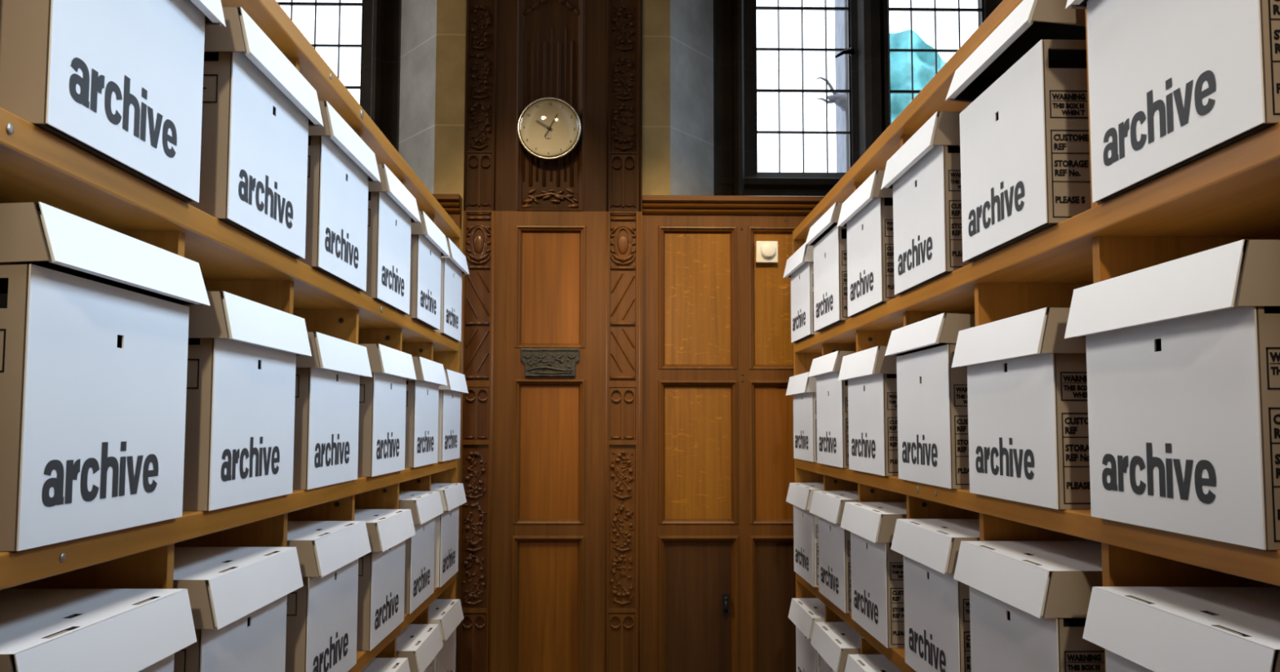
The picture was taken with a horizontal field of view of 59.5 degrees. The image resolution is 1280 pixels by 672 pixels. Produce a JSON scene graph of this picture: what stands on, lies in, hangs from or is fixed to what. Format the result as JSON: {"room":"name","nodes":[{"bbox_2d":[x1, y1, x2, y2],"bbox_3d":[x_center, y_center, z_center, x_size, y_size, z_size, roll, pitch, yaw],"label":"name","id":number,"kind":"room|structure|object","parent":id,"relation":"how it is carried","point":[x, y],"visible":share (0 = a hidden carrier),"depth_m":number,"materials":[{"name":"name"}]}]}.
{"room":"archive storage room","nodes":[
{"label":"archive storage room","id":0,"kind":"room"},
{"bbox_2d":[398,0,714,671],"bbox_3d":[-0.243,-0.772,4.847,6.900,4.800,0.750,0,-5,-1],"label":"wall","id":1,"kind":"structure","parent":0,"point":[677,35],"depth_m":4.52,"materials":[{"name":"stone"}]},
{"bbox_2d":[276,0,401,151],"bbox_3d":[-1.696,-1.555,4.900,1.346,2.135,0.270,0,-5,-1],"label":"window","id":2,"kind":"structure","parent":1,"relation":"in","point":[381,20],"depth_m":4.84,"materials":[{"name":"glass"}]},
{"bbox_2d":[431,193,462,229],"bbox_3d":[-2.192,0.515,4.310,2.971,2.142,0.141,0,-5,-1],"label":"dado","id":3,"kind":"object","parent":1,"relation":"attached to","point":[451,204],"visible":0.02,"depth_m":4.37,"materials":[{"name":"brown wood"}]},
{"bbox_2d":[457,0,642,671],"bbox_3d":[-0.339,-0.794,4.442,0.693,4.780,0.156,0,-5,-1],"label":"pier","id":4,"kind":"object","parent":1,"relation":"attached to","point":[549,564],"visible":0.98,"depth_m":4.31,"materials":[{"name":"brown wood"}]},
{"bbox_2d":[517,97,581,159],"bbox_3d":[-0.351,-0.801,4.337,0.245,0.245,0.067,0,-5,-1],"label":"wall clock","id":5,"kind":"object","parent":4,"relation":"attached to","point":[549,128],"visible":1,"depth_m":4.33,"materials":[{"name":"beige metal"}]},
{"bbox_2d":[520,348,579,377],"bbox_3d":[-0.345,0.102,4.289,0.226,0.109,0.020,0,-5,-1],"label":"bronze plaque","id":6,"kind":"object","parent":4,"relation":"attached to","point":[539,362],"visible":1,"depth_m":4.29,"materials":[{"name":"metal"}]},
{"bbox_2d":[641,195,824,671],"bbox_3d":[1.604,0.528,4.384,3.197,2.142,0.141,0,-5,-1],"label":"wood paneling","id":7,"kind":"structure","parent":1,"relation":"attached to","point":[718,575],"depth_m":4.35,"materials":[{"name":"brown wood"}]},
{"bbox_2d":[755,240,777,263],"bbox_3d":[0.498,-0.330,4.391,0.085,0.085,0.045,0,-5,-1],"label":"wall switch","id":8,"kind":"object","parent":7,"relation":"attached to","point":[766,251],"visible":1,"depth_m":4.38,"materials":[{"name":"white plastic"}]},
{"bbox_2d":[713,0,1003,195],"bbox_3d":[0.986,-1.546,4.952,1.346,2.135,0.270,0,-5,-1],"label":"window","id":9,"kind":"structure","parent":1,"relation":"in","point":[868,50],"depth_m":4.86,"materials":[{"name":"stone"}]},
{"bbox_3d":[-0.172,1.354,0.893,6.900,0.060,8.400,0,-5,-1],"label":"floor","id":10,"kind":"structure","parent":0,"visible":0},
{"bbox_2d":[0,0,461,671],"bbox_3d":[-0.728,0.446,1.370,0.472,1.823,3.760,0,-5,-1],"label":"shelving rack","id":11,"kind":"object","parent":10,"relation":"on","point":[37,164],"visible":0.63,"depth_m":1.46,"materials":[{"name":"brown wood"}]},
{"bbox_2d":[0,588,196,671],"bbox_3d":[-0.669,0.374,0.990,0.422,0.248,0.335,0,-5,-1],"label":"box","id":12,"kind":"object","parent":11,"relation":"on","point":[42,629],"visible":1,"depth_m":1.02,"materials":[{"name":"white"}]},
{"bbox_2d":[0,201,209,551],"bbox_3d":[-0.671,0.042,1.028,0.425,0.270,0.336,0,-5,-1],"label":"box","id":13,"kind":"object","parent":11,"relation":"on","point":[94,317],"visible":1,"depth_m":0.97,"materials":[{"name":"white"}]},
{"bbox_2d":[0,328,5,372],"bbox_3d":[-0.545,0.011,0.870,0.103,0.034,0.001,0,-5,-1],"label":"print","id":14,"kind":"object","parent":13,"relation":"attached to","point":[4,335],"depth_m":0.87},
{"bbox_2d":[0,0,226,202],"bbox_3d":[-0.665,-0.283,1.060,0.422,0.252,0.335,0,-5,-1],"label":"box","id":15,"kind":"object","parent":11,"relation":"on","point":[121,82],"visible":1,"depth_m":1.02,"materials":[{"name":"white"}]},
{"bbox_2d":[173,546,303,671],"bbox_3d":[-0.679,0.406,1.393,0.423,0.248,0.336,0,-5,-1],"label":"box","id":16,"kind":"object","parent":11,"relation":"on","point":[237,596],"visible":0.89,"depth_m":1.38,"materials":[{"name":"white cardboard"}]},
{"bbox_2d":[179,648,186,671],"bbox_3d":[-0.554,0.364,1.238,0.103,0.034,0.001,0,-5,-1],"label":"print","id":17,"kind":"object","parent":16,"relation":"attached to","point":[184,650],"depth_m":1.24},
{"bbox_2d":[182,290,311,511],"bbox_3d":[-0.677,0.085,1.426,0.423,0.249,0.335,0,-5,-1],"label":"box","id":18,"kind":"object","parent":11,"relation":"on","point":[242,353],"visible":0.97,"depth_m":1.35,"materials":[{"name":"white cardboard"}]},
{"bbox_2d":[186,358,199,388],"bbox_3d":[-0.552,0.043,1.270,0.103,0.034,0.001,0,-5,-1],"label":"print","id":19,"kind":"object","parent":18,"relation":"attached to","point":[197,359],"depth_m":1.27},
{"bbox_2d":[186,6,323,258],"bbox_3d":[-0.673,-0.250,1.472,0.423,0.251,0.335,0,-5,-1],"label":"box","id":20,"kind":"object","parent":11,"relation":"on","point":[259,110],"visible":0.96,"depth_m":1.39,"materials":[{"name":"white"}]},
{"bbox_2d":[202,74,217,102],"bbox_3d":[-0.548,-0.291,1.315,0.103,0.034,0.001,0,-5,-1],"label":"print","id":21,"kind":"object","parent":20,"relation":"attached to","point":[216,75],"depth_m":1.32},
{"bbox_2d":[284,520,371,671],"bbox_3d":[-0.685,0.439,1.814,0.422,0.248,0.335,0,-5,-1],"label":"box","id":22,"kind":"object","parent":11,"relation":"on","point":[322,614],"visible":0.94,"depth_m":1.76,"materials":[{"name":"white cardboard"}]},
{"bbox_2d":[286,592,297,615],"bbox_3d":[-0.560,0.397,1.658,0.103,0.034,0.001,0,-5,-1],"label":"print","id":23,"kind":"object","parent":22,"relation":"attached to","point":[290,593],"depth_m":1.66},
{"bbox_2d":[292,331,372,489],"bbox_3d":[-0.687,0.123,1.831,0.423,0.235,0.336,0,-5,-1],"label":"box","id":24,"kind":"object","parent":11,"relation":"on","point":[326,396],"visible":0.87,"depth_m":1.76,"materials":[{"name":"white cardboard"}]},
{"bbox_2d":[294,374,299,397],"bbox_3d":[-0.562,0.075,1.677,0.103,0.034,0.001,0,-5,-1],"label":"print","id":25,"kind":"object","parent":24,"relation":"attached to","point":[295,375],"depth_m":1.68},
{"bbox_2d":[296,101,380,291],"bbox_3d":[-0.682,-0.221,1.869,0.424,0.255,0.336,0,-5,-1],"label":"box","id":26,"kind":"object","parent":11,"relation":"on","point":[341,166],"visible":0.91,"depth_m":1.81,"materials":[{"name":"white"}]},
{"bbox_2d":[306,155,310,177],"bbox_3d":[-0.557,-0.260,1.714,0.103,0.034,0.001,0,-5,-1],"label":"print","id":27,"kind":"object","parent":26,"relation":"attached to","point":[308,156],"depth_m":1.71},
{"bbox_2d":[354,509,415,650],"bbox_3d":[-0.693,0.479,2.247,0.422,0.236,0.335,0,-5,-1],"label":"box","id":28,"kind":"object","parent":11,"relation":"on","point":[381,571],"visible":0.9,"depth_m":2.18,"materials":[{"name":"white cardboard"}]},
{"bbox_2d":[358,557,363,576],"bbox_3d":[-0.569,0.431,2.091,0.103,0.034,0.001,0,-5,-1],"label":"print","id":29,"kind":"object","parent":28,"relation":"attached to","point":[359,557],"depth_m":2.09},
{"bbox_2d":[360,657,410,671],"bbox_3d":[-0.693,0.800,2.221,0.422,0.249,0.335,0,-5,-1],"label":"box","id":30,"kind":"object","parent":11,"relation":"on","point":[376,664],"visible":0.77,"depth_m":2.34,"materials":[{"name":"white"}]},
{"bbox_2d":[357,343,416,476],"bbox_3d":[-0.690,0.150,2.242,0.423,0.247,0.336,0,-5,-1],"label":"box","id":31,"kind":"object","parent":11,"relation":"on","point":[382,396],"visible":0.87,"depth_m":2.16,"materials":[{"name":"white cardboard"}]},
{"bbox_2d":[359,384,364,402],"bbox_3d":[-0.565,0.107,2.087,0.103,0.034,0.001,0,-5,-1],"label":"print","id":32,"kind":"object","parent":31,"relation":"attached to","point":[359,384],"depth_m":2.09},
{"bbox_2d":[360,164,421,314],"bbox_3d":[-0.691,-0.189,2.294,0.424,0.257,0.335,0,-5,-1],"label":"box","id":33,"kind":"object","parent":11,"relation":"on","point":[393,209],"visible":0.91,"depth_m":2.22,"materials":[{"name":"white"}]},
{"bbox_2d":[395,623,443,671],"bbox_3d":[-0.700,0.833,2.630,0.423,0.248,0.336,0,-5,-1],"label":"box","id":34,"kind":"object","parent":11,"relation":"on","point":[420,643],"visible":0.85,"depth_m":2.62,"materials":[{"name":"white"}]},
{"bbox_2d":[399,490,443,613],"bbox_3d":[-0.703,0.503,2.652,0.423,0.251,0.335,0,-5,-1],"label":"box","id":35,"kind":"object","parent":11,"relation":"on","point":[424,506],"visible":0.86,"depth_m":2.60,"materials":[{"name":"white cardboard"}]},
{"bbox_2d":[404,356,447,467],"bbox_3d":[-0.700,0.183,2.684,0.422,0.250,0.335,0,-5,-1],"label":"box","id":36,"kind":"object","parent":11,"relation":"on","point":[421,436],"visible":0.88,"depth_m":2.61,"materials":[{"name":"white cardboard"}]},
{"bbox_2d":[404,210,449,329],"bbox_3d":[-0.695,-0.150,2.692,0.423,0.243,0.335,0,-5,-1],"label":"box","id":37,"kind":"object","parent":11,"relation":"on","point":[428,243],"visible":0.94,"depth_m":2.62,"materials":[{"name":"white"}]},
{"bbox_2d":[428,599,463,671],"bbox_3d":[-0.712,0.864,3.029,0.422,0.248,0.335,0,-5,-1],"label":"box","id":38,"kind":"object","parent":11,"relation":"on","point":[448,613],"visible":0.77,"depth_m":3.03,"materials":[{"name":"white cardboard"}]},
{"bbox_2d":[431,483,466,586],"bbox_3d":[-0.708,0.535,3.055,0.423,0.251,0.336,0,-5,-1],"label":"box","id":39,"kind":"object","parent":11,"relation":"on","point":[452,495],"visible":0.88,"depth_m":3.00,"materials":[{"name":"white cardboard"}]},
{"bbox_2d":[435,237,469,342],"bbox_3d":[-0.708,-0.122,3.106,0.422,0.252,0.335,0,-5,-1],"label":"box","id":40,"kind":"object","parent":11,"relation":"on","point":[453,266],"visible":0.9,"depth_m":3.06,"materials":[{"name":"white cardboard"}]},
{"bbox_2d":[437,368,468,461],"bbox_3d":[-0.707,0.219,3.080,0.423,0.241,0.336,0,-5,-1],"label":"box","id":41,"kind":"object","parent":11,"relation":"on","point":[449,395],"visible":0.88,"depth_m":3.03,"materials":[{"name":"white cardboard"}]},
{"bbox_2d":[792,0,1279,671],"bbox_3d":[0.724,0.451,1.399,0.472,1.823,3.760,0,-5,-1],"label":"shelving rack","id":42,"kind":"object","parent":10,"relation":"on","point":[1231,193],"visible":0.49,"depth_m":1.36,"materials":[{"name":"brown wood"}]},
{"bbox_2d":[785,371,817,462],"bbox_3d":[0.640,0.226,3.108,0.423,0.236,0.335,0,-5,-1],"label":"box","id":43,"kind":"object","parent":42,"relation":"on","point":[802,387],"visible":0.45,"depth_m":3.04,"materials":[{"name":"white cardboard"}]},
{"bbox_2d":[815,400,817,459],"bbox_3d":[0.516,0.248,2.941,0.110,0.154,0.001,0,-5,-1],"label":"print","id":44,"kind":"object","parent":43,"relation":"attached to","point":[815,401],"depth_m":2.94,"materials":[{"name":"black"}]},
{"bbox_2d":[782,242,820,342],"bbox_3d":[0.636,-0.115,3.132,0.423,0.246,0.336,0,-5,-1],"label":"box","id":45,"kind":"object","parent":42,"relation":"on","point":[799,267],"visible":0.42,"depth_m":3.08,"materials":[{"name":"white cardboard"}]},
{"bbox_2d":[812,273,813,331],"bbox_3d":[0.512,-0.088,2.966,0.110,0.154,0.001,0,-5,-1],"label":"print","id":46,"kind":"object","parent":45,"relation":"attached to","point":[812,273],"depth_m":2.97,"materials":[{"name":"black"}]},
{"bbox_2d":[786,482,823,586],"bbox_3d":[0.637,0.539,3.083,0.423,0.252,0.336,0,-5,-1],"label":"box","id":47,"kind":"object","parent":42,"relation":"on","point":[806,541],"visible":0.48,"depth_m":3.03,"materials":[{"name":"white cardboard"}]},
{"bbox_2d":[815,524,818,584],"bbox_3d":[0.513,0.569,2.916,0.110,0.154,0.001,0,-5,-1],"label":"print","id":48,"kind":"object","parent":47,"relation":"attached to","point":[816,526],"depth_m":2.91,"materials":[{"name":"black"}]},
{"bbox_2d":[787,598,825,671],"bbox_3d":[0.641,0.868,3.056,0.423,0.250,0.336,0,-5,-1],"label":"box","id":49,"kind":"object","parent":42,"relation":"on","point":[803,613],"visible":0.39,"depth_m":3.04,"materials":[{"name":"white cardboard"}]},
{"bbox_2d":[804,202,852,331],"bbox_3d":[0.643,-0.158,2.733,0.425,0.270,0.335,0,-5,-1],"label":"box","id":50,"kind":"object","parent":42,"relation":"on","point":[828,242],"visible":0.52,"depth_m":2.67,"materials":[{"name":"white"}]},
{"bbox_2d":[841,250,852,317],"bbox_3d":[0.518,-0.119,2.567,0.110,0.154,0.001,0,-5,-1],"label":"print","id":51,"kind":"object","parent":50,"relation":"attached to","point":[845,279],"depth_m":2.57},
{"bbox_2d":[808,351,856,467],"bbox_3d":[0.648,0.180,2.719,0.425,0.266,0.336,0,-5,-1],"label":"box","id":52,"kind":"object","parent":42,"relation":"on","point":[832,393],"visible":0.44,"depth_m":2.66,"materials":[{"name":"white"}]},
{"bbox_2d":[844,397,848,465],"bbox_3d":[0.523,0.217,2.550,0.110,0.154,0.001,0,-5,-1],"label":"print","id":53,"kind":"object","parent":52,"relation":"attached to","point":[845,397],"depth_m":2.55},
{"bbox_2d":[809,490,857,613],"bbox_3d":[0.645,0.507,2.679,0.423,0.252,0.335,0,-5,-1],"label":"box","id":54,"kind":"object","parent":42,"relation":"on","point":[834,540],"visible":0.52,"depth_m":2.63,"materials":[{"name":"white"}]},
{"bbox_2d":[847,540,851,610],"bbox_3d":[0.522,0.537,2.513,0.110,0.154,0.001,0,-5,-1],"label":"print","id":55,"kind":"object","parent":54,"relation":"attached to","point":[847,540],"depth_m":2.51},
{"bbox_2d":[810,622,860,671],"bbox_3d":[0.644,0.835,2.656,0.422,0.252,0.335,0,-5,-1],"label":"box","id":56,"kind":"object","parent":42,"relation":"on","point":[833,642],"visible":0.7,"depth_m":2.64,"materials":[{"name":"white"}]},
{"bbox_2d":[838,346,898,475],"bbox_3d":[0.654,0.157,2.320,0.423,0.249,0.336,0,-5,-1],"label":"box","id":57,"kind":"object","parent":42,"relation":"on","point":[871,375],"visible":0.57,"depth_m":2.23,"materials":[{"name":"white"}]},
{"bbox_2d":[887,391,897,472],"bbox_3d":[0.531,0.185,2.152,0.110,0.154,0.001,0,-5,-1],"label":"print","id":58,"kind":"object","parent":57,"relation":"attached to","point":[894,402],"depth_m":2.15},
{"bbox_2d":[836,169,900,316],"bbox_3d":[0.655,-0.182,2.342,0.424,0.256,0.336,0,-5,-1],"label":"box","id":59,"kind":"object","parent":42,"relation":"on","point":[867,214],"visible":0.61,"depth_m":2.26,"materials":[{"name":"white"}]},
{"bbox_2d":[884,219,895,297],"bbox_3d":[0.531,-0.150,2.174,0.110,0.154,0.001,0,-5,-1],"label":"print","id":60,"kind":"object","parent":59,"relation":"attached to","point":[891,269],"depth_m":2.17},
{"bbox_2d":[844,653,902,671],"bbox_3d":[0.653,0.804,2.258,0.423,0.252,0.336,0,-5,-1],"label":"box","id":61,"kind":"object","parent":42,"relation":"on","point":[855,662],"visible":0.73,"depth_m":2.35,"materials":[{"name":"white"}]},
{"bbox_2d":[840,502,906,648],"bbox_3d":[0.653,0.477,2.289,0.422,0.251,0.335,0,-5,-1],"label":"box","id":62,"kind":"object","parent":42,"relation":"on","point":[877,570],"visible":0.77,"depth_m":2.20,"materials":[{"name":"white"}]},
{"bbox_2d":[889,562,904,644],"bbox_3d":[0.530,0.507,2.122,0.110,0.154,0.001,0,-5,-1],"label":"print","id":63,"kind":"object","parent":62,"relation":"attached to","point":[896,569],"depth_m":2.12,"materials":[{"name":"black"}]},
{"bbox_2d":[880,111,972,294],"bbox_3d":[0.662,-0.213,1.918,0.424,0.252,0.336,0,-5,-1],"label":"box","id":64,"kind":"object","parent":42,"relation":"on","point":[923,175],"visible":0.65,"depth_m":1.83,"materials":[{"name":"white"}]},
{"bbox_2d":[948,169,963,266],"bbox_3d":[0.538,-0.183,1.751,0.110,0.154,0.001,0,-5,-1],"label":"print","id":65,"kind":"object","parent":64,"relation":"attached to","point":[957,181],"depth_m":1.75},
{"bbox_2d":[884,312,974,488],"bbox_3d":[0.665,0.113,1.892,0.424,0.270,0.335,0,-5,-1],"label":"box","id":66,"kind":"object","parent":42,"relation":"on","point":[932,404],"visible":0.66,"depth_m":1.81,"materials":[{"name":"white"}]},
{"bbox_2d":[953,384,969,484],"bbox_3d":[0.539,0.152,1.724,0.110,0.154,0.001,0,-5,-1],"label":"print","id":67,"kind":"object","parent":66,"relation":"attached to","point":[962,396],"depth_m":1.72},
{"bbox_2d":[890,518,979,671],"bbox_3d":[0.664,0.442,1.842,0.422,0.252,0.335,0,-5,-1],"label":"box","id":68,"kind":"object","parent":42,"relation":"on","point":[936,605],"visible":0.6,"depth_m":1.81,"materials":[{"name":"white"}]},
{"bbox_2d":[963,599,971,671],"bbox_3d":[0.539,0.471,1.675,0.110,0.154,0.001,0,-5,-1],"label":"print","id":69,"kind":"object","parent":68,"relation":"attached to","point":[966,604],"depth_m":1.68},
{"bbox_2d":[945,0,1091,262],"bbox_3d":[0.671,-0.265,1.500,0.425,0.289,0.335,0,-5,-1],"label":"box","id":70,"kind":"object","parent":42,"relation":"on","point":[1024,153],"visible":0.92,"depth_m":1.42,"materials":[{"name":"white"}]},
{"bbox_2d":[1048,89,1090,217],"bbox_3d":[0.543,-0.216,1.332,0.110,0.154,0.001,0,-5,-1],"label":"print","id":71,"kind":"object","parent":70,"relation":"attached to","point":[1069,180],"depth_m":1.33,"materials":[{"name":"black"}]},
{"bbox_2d":[951,307,1090,509],"bbox_3d":[0.671,0.098,1.476,0.422,0.235,0.335,0,-5,-1],"label":"box","id":72,"kind":"object","parent":42,"relation":"on","point":[1028,434],"visible":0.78,"depth_m":1.38,"materials":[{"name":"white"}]},
{"bbox_2d":[1060,371,1090,504],"bbox_3d":[0.548,0.119,1.309,0.110,0.154,0.001,0,-5,-1],"label":"print","id":73,"kind":"object","parent":72,"relation":"attached to","point":[1085,379],"depth_m":1.31},
{"bbox_2d":[953,541,1105,671],"bbox_3d":[0.669,0.411,1.458,0.423,0.252,0.336,0,-5,-1],"label":"box","id":74,"kind":"object","parent":42,"relation":"on","point":[1029,601],"visible":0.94,"depth_m":1.40,"materials":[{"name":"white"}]},
{"bbox_2d":[1064,650,1105,671],"bbox_3d":[0.545,0.441,1.290,0.110,0.154,0.001,0,-5,-1],"label":"print","id":75,"kind":"object","parent":74,"relation":"attached to","point":[1089,658],"depth_m":1.29},
{"bbox_2d":[1064,239,1279,549],"bbox_3d":[0.678,0.059,1.057,0.423,0.247,0.336,0,-5,-1],"label":"box","id":76,"kind":"object","parent":42,"relation":"on","point":[1183,353],"visible":1,"depth_m":0.99,"materials":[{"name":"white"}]},
{"bbox_2d":[1266,346,1279,542],"bbox_3d":[0.555,0.086,0.889,0.110,0.154,0.001,0,-5,-1],"label":"print","id":77,"kind":"object","parent":76,"relation":"attached to","point":[1273,357],"depth_m":0.89},
{"bbox_2d":[1065,0,1279,202],"bbox_3d":[0.681,-0.286,1.058,0.424,0.263,0.335,0,-5,-1],"label":"box","id":78,"kind":"object","parent":42,"relation":"on","point":[1173,84],"visible":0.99,"depth_m":1.03,"materials":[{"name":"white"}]},
{"bbox_2d":[1268,0,1279,115],"bbox_3d":[0.555,-0.251,0.892,0.110,0.154,0.001,0,-5,-1],"label":"print","id":79,"kind":"object","parent":78,"relation":"attached to","point":[1275,6],"depth_m":0.89},
{"bbox_2d":[1082,586,1279,671],"bbox_3d":[0.682,0.378,1.018,0.423,0.249,0.336,0,-5,-1],"label":"box","id":80,"kind":"object","parent":42,"relation":"on","point":[1139,628],"visible":1,"depth_m":1.04,"materials":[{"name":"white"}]},
{"label":"outside","id":81,"kind":"structure","parent":0,"visible":0},
{"bbox_3d":[0.427,1.954,8.483,8.400,0.060,6.800,0,-5,-1],"label":"ground","id":82,"kind":"structure","parent":81,"visible":0},
{"bbox_2d":[814,0,848,172],"bbox_3d":[1.184,-0.829,6.631,0.336,5.200,0.358,0,-5,-1],"label":"stone buttress","id":83,"kind":"object","parent":82,"relation":"on","point":[840,100],"visible":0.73,"depth_m":6.66,"materials":[{"name":"grey stone"}]},
{"bbox_2d":[889,29,946,123],"bbox_3d":[1.799,-0.118,7.480,0.723,3.916,0.180,0,-5,-1],"label":"netting","id":84,"kind":"object","parent":82,"relation":"on","point":[923,63],"visible":0.07,"depth_m":7.61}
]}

